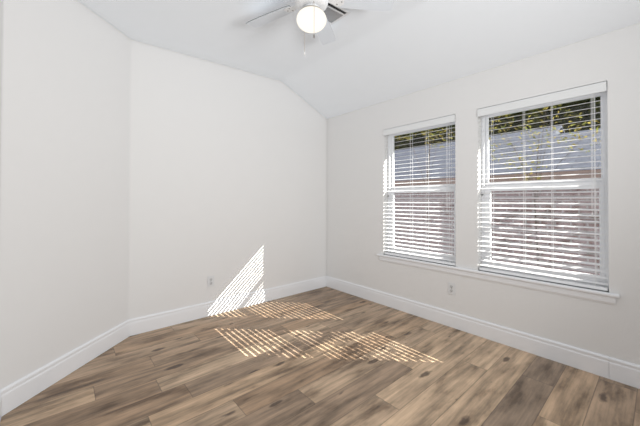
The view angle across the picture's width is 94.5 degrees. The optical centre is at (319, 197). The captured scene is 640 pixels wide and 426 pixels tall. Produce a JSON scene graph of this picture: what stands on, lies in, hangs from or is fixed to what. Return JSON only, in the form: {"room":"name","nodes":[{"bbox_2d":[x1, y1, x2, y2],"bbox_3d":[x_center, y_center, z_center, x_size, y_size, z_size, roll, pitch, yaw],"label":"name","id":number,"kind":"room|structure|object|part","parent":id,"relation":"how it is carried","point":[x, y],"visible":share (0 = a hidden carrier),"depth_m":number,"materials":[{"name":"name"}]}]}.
{"room":"empty bedroom","nodes":[
{"label":"empty bedroom","id":0,"kind":"room"},
{"bbox_2d":[0,0,2,212],"bbox_3d":[-0.603,-0.160,0.189,0.120,2.800,3.907,1,-1,-41],"label":"wall","id":1,"kind":"structure","parent":0,"point":[1,1],"depth_m":1.68,"materials":[{"name":"paint"}]},
{"bbox_2d":[0,391,1,420],"bbox_3d":[-0.554,1.166,0.220,0.016,0.150,3.907,1,-1,-41],"label":"baseboard","id":2,"kind":"structure","parent":1,"relation":"attached to","point":[0,391],"depth_m":1.68,"materials":[{"name":"wood"}]},
{"bbox_2d":[0,0,130,388],"bbox_3d":[-1.854,-0.142,2.218,0.120,2.800,1.122,0,-1,5],"label":"wall","id":3,"kind":"structure","parent":0,"point":[66,70],"depth_m":2.06,"materials":[{"name":"paint"}]},
{"bbox_2d":[0,319,129,415],"bbox_3d":[-1.790,1.183,2.198,0.016,0.150,1.022,0,-1,5],"label":"baseboard","id":4,"kind":"structure","parent":3,"relation":"attached to","point":[18,392],"depth_m":2.03,"materials":[{"name":"wood"}]},
{"bbox_2d":[129,39,326,318],"bbox_3d":[-0.895,-0.128,3.557,2.508,2.805,0.140,1,-1,-41],"label":"wall","id":5,"kind":"structure","parent":0,"point":[228,165],"depth_m":3.26,"materials":[{"name":"paint"}]},
{"bbox_2d":[207,276,213,286],"bbox_3d":[-1.181,0.904,3.202,0.072,0.116,0.009,1,-1,-41],"label":"wall outlet","id":6,"kind":"object","parent":5,"relation":"attached to","point":[210,283],"visible":1,"depth_m":3.20,"materials":[{"name":"plastic"}]},
{"bbox_2d":[129,276,325,335],"bbox_3d":[-0.825,1.199,3.504,2.448,0.150,0.016,1,-1,-41],"label":"baseboard","id":7,"kind":"structure","parent":5,"relation":"attached to","point":[138,325],"depth_m":3.23,"materials":[{"name":"wood"}]},
{"bbox_2d":[0,286,639,425],"bbox_3d":[0.402,1.256,1.454,3.280,0.001,4.720,1,-1,-41],"label":"floor","id":8,"kind":"structure","parent":0,"point":[324,356],"depth_m":2.06,"materials":[{"name":"brown wood"}]},
{"bbox_2d":[77,0,639,118],"bbox_3d":[0.414,-1.401,1.566,3.480,0.574,4.920,1,-1,-41],"label":"ceiling","id":9,"kind":"structure","parent":0,"point":[375,57],"depth_m":2.58,"materials":[{"name":"paint"}]},
{"bbox_2d":[246,0,394,54],"bbox_3d":[-0.088,-1.268,2.026,1.088,0.457,1.138,1,-1,-41],"label":"ceiling fan","id":10,"kind":"object","parent":9,"relation":"hanging from","point":[311,17],"visible":1,"depth_m":2.08,"materials":[{"name":"white plastic"}]},
{"bbox_3d":[-0.374,-1.374,2.247,0.415,0.033,0.126,0,-1,32],"label":"fan blade","id":11,"kind":"part","parent":10,"relation":"part of","materials":[{"name":"white laminate"}]},
{"bbox_3d":[-0.059,-1.223,2.048,0.208,0.123,0.208,1,-1,-41],"label":"light globe","id":12,"kind":"part","parent":10,"relation":"part of"},
{"bbox_3d":[0.032,-1.372,2.411,0.127,0.033,0.415,0,-1,14],"label":"fan blade","id":13,"kind":"part","parent":10,"relation":"part of","materials":[{"name":"white laminate"}]},
{"bbox_3d":[0.313,-1.374,2.076,0.415,0.033,0.127,0,-1,-4],"label":"fan blade","id":14,"kind":"part","parent":10,"relation":"part of","materials":[{"name":"white laminate"}]},
{"bbox_2d":[324,3,350,24],"bbox_3d":[0.057,-1.500,2.380,0.315,0.018,0.227,1,-1,-41],"label":"ceiling vent","id":15,"kind":"object","parent":9,"relation":"in","point":[333,13],"visible":0.61,"depth_m":2.40,"materials":[{"name":"white metal"}]},
{"bbox_2d":[326,23,639,364],"bbox_3d":[1.665,-0.004,2.640,0.160,2.550,4.880,1,-1,-41],"label":"wall","id":16,"kind":"structure","parent":0,"point":[357,152],"depth_m":2.66,"materials":[{"name":"paint"}]},
{"bbox_2d":[388,122,455,262],"bbox_3d":[1.135,-0.074,3.307,0.077,1.498,0.863,1,-1,-41],"label":"window","id":17,"kind":"structure","parent":16,"relation":"in","point":[390,168],"depth_m":3.47,"materials":[{"name":"white plastic"}]},
{"bbox_2d":[383,114,455,265],"bbox_3d":[1.066,-0.073,3.247,0.075,1.490,0.857,1,-1,-41],"label":"window blind","id":18,"kind":"object","parent":17,"relation":"attached to","point":[447,119],"visible":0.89,"depth_m":3.18,"materials":[{"name":"white plastic"}]},
{"bbox_3d":[1.023,-0.059,3.306,0.048,1.430,0.003,1,-1,-41],"label":"ladder cord","id":19,"kind":"part","parent":18,"relation":"part of","materials":[{"name":"white fabric"}]},
{"bbox_3d":[1.070,0.661,3.244,0.048,0.022,0.851,1,-1,-41],"label":"rail","id":20,"kind":"part","parent":18,"relation":"part of","materials":[{"name":"white plastic"}]},
{"bbox_3d":[1.148,-0.060,3.162,0.048,1.430,0.003,1,-1,-41],"label":"ladder cord","id":21,"kind":"part","parent":18,"relation":"part of","materials":[{"name":"white fabric"}]},
{"bbox_3d":[1.272,-0.317,2.965,0.003,0.880,0.009,1,-1,-41],"label":"lift cord","id":22,"kind":"part","parent":18,"relation":"part of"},
{"bbox_3d":[1.312,-0.062,2.973,0.048,1.430,0.003,1,-1,-41],"label":"ladder cord","id":23,"kind":"part","parent":18,"relation":"part of","materials":[{"name":"white fabric"}]},
{"bbox_3d":[1.150,-0.434,3.322,0.027,0.716,0.813,1,-1,-41],"label":"sash","id":24,"kind":"part","parent":17,"relation":"part of","materials":[{"name":"white plastic"}]},
{"bbox_3d":[1.125,0.266,3.295,0.028,0.756,0.813,1,-1,-41],"label":"sash","id":25,"kind":"part","parent":17,"relation":"part of","materials":[{"name":"white plastic"}]},
{"bbox_2d":[448,282,454,294],"bbox_3d":[1.299,0.897,2.921,0.009,0.116,0.072,1,-1,-41],"label":"wall outlet","id":26,"kind":"object","parent":16,"relation":"attached to","point":[451,286],"visible":1,"depth_m":2.92,"materials":[{"name":"plastic"}]},
{"bbox_2d":[326,276,639,388],"bbox_3d":[1.602,1.195,2.562,0.016,0.150,4.620,1,-1,-41],"label":"baseboard","id":27,"kind":"structure","parent":16,"relation":"attached to","point":[621,371],"depth_m":2.52,"materials":[{"name":"wood"}]},
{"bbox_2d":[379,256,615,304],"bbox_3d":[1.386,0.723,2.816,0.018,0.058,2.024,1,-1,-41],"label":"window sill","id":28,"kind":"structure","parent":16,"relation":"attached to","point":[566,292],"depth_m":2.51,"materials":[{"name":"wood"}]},
{"bbox_2d":[377,254,619,297],"bbox_3d":[1.411,0.683,2.840,0.120,0.022,2.069,1,-1,-41],"label":"window sill","id":29,"kind":"structure","parent":16,"relation":"attached to","point":[547,283],"depth_m":2.47,"materials":[{"name":"wood"}]},
{"bbox_2d":[481,91,608,289],"bbox_3d":[1.839,-0.081,2.496,0.077,1.498,0.870,1,-1,-41],"label":"window","id":30,"kind":"structure","parent":16,"relation":"in","point":[603,102],"depth_m":2.40,"materials":[{"name":"white plastic"}]},
{"bbox_2d":[477,81,607,290],"bbox_3d":[1.770,-0.080,2.436,0.075,1.490,0.864,1,-1,-41],"label":"window blind","id":31,"kind":"object","parent":30,"relation":"attached to","point":[600,87],"visible":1,"depth_m":2.36,"materials":[{"name":"white plastic"}]},
{"bbox_3d":[1.564,-0.064,2.682,0.048,1.430,0.003,1,-1,-41],"label":"ladder cord","id":32,"kind":"part","parent":31,"relation":"part of","materials":[{"name":"white fabric"}]},
{"bbox_3d":[1.725,-0.066,2.497,0.048,1.430,0.003,1,-1,-41],"label":"ladder cord","id":33,"kind":"part","parent":31,"relation":"part of","materials":[{"name":"white fabric"}]},
{"bbox_3d":[1.774,0.654,2.433,0.048,0.022,0.858,1,-1,-41],"label":"rail","id":34,"kind":"part","parent":31,"relation":"part of","materials":[{"name":"white plastic"}]},
{"bbox_3d":[1.849,-0.067,2.353,0.048,1.430,0.003,1,-1,-41],"label":"ladder cord","id":35,"kind":"part","parent":31,"relation":"part of","materials":[{"name":"white fabric"}]},
{"bbox_3d":[1.978,-0.324,2.151,0.003,0.880,0.009,1,-1,-41],"label":"lift cord","id":36,"kind":"part","parent":31,"relation":"part of","materials":[{"name":"white fabric"}]},
{"bbox_3d":[2.013,-0.069,2.164,0.048,1.430,0.003,1,-1,-41],"label":"ladder cord","id":37,"kind":"part","parent":31,"relation":"part of","materials":[{"name":"white fabric"}]},
{"bbox_3d":[1.829,0.259,2.484,0.028,0.756,0.820,1,-1,-41],"label":"sash","id":38,"kind":"part","parent":30,"relation":"part of","materials":[{"name":"white plastic"}]},
{"bbox_3d":[1.853,-0.440,2.511,0.027,0.716,0.820,1,-1,-41],"label":"sash","id":39,"kind":"part","parent":30,"relation":"part of","materials":[{"name":"white plastic"}]},
{"label":"outside","id":40,"kind":"structure","parent":0,"visible":0},
{"bbox_3d":[11.484,2.112,14.185,29.840,0.100,50.000,1,-1,-41],"label":"ground","id":41,"kind":"structure","parent":40,"visible":0},
{"bbox_2d":[394,133,413,150],"bbox_3d":[4.559,-1.442,18.267,2.623,7.069,3.081,1,-1,-41],"label":"leafy tree","id":42,"kind":"object","parent":41,"relation":"on","point":[402,140],"visible":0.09,"depth_m":17.29,"materials":[{"name":"green plant"}]},
{"bbox_2d":[413,131,420,147],"bbox_3d":[6.688,-1.846,20.248,2.578,7.928,3.092,1,-1,-41],"label":"tree","id":43,"kind":"object","parent":41,"relation":"on","point":[415,140],"visible":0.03,"depth_m":19.30,"materials":[{"name":"green plant"}]},
{"bbox_2d":[395,128,453,251],"bbox_3d":[1.951,0.141,5.751,0.626,3.627,1.292,1,-1,-41],"label":"sapling","id":44,"kind":"object","parent":41,"relation":"on","point":[430,133],"visible":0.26,"depth_m":5.60,"materials":[{"name":"green plant"}]},
{"bbox_2d":[418,125,454,146],"bbox_3d":[6.605,-1.463,15.939,2.566,7.072,3.036,1,-1,-41],"label":"leafy tree","id":45,"kind":"object","parent":41,"relation":"on","point":[421,139],"visible":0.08,"depth_m":15.13,"materials":[{"name":"green plant"}]},
{"bbox_2d":[394,125,600,274],"bbox_3d":[2.857,0.100,11.352,7.820,3.845,17.800,1,-1,-41],"label":"fence","id":46,"kind":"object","parent":41,"relation":"on","point":[513,138],"visible":0.27,"depth_m":5.42,"materials":[{"name":"brick"}]},
{"bbox_2d":[489,109,542,135],"bbox_3d":[8.602,-1.493,13.598,2.520,7.094,2.952,1,-1,-41],"label":"leafy tree","id":47,"kind":"object","parent":41,"relation":"on","point":[522,117],"visible":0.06,"depth_m":12.66,"materials":[{"name":"green plant"}]},
{"bbox_2d":[489,104,600,266],"bbox_3d":[3.121,0.157,4.311,0.705,3.571,1.639,1,-1,-35],"label":"sapling","id":48,"kind":"object","parent":41,"relation":"on","point":[597,131],"visible":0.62,"depth_m":4.29,"materials":[{"name":"green plant"}]},
{"bbox_2d":[538,104,561,127],"bbox_3d":[11.272,-1.880,14.954,2.552,7.908,3.124,1,-1,-41],"label":"tree","id":49,"kind":"object","parent":41,"relation":"on","point":[555,111],"visible":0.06,"depth_m":14.03,"materials":[{"name":"green plant"}]},
{"bbox_2d":[557,97,600,132],"bbox_3d":[10.658,-1.485,11.231,2.497,7.038,2.946,1,-1,-41],"label":"leafy tree","id":50,"kind":"object","parent":41,"relation":"on","point":[592,104],"visible":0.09,"depth_m":11.01,"materials":[{"name":"green plant"}]}
]}

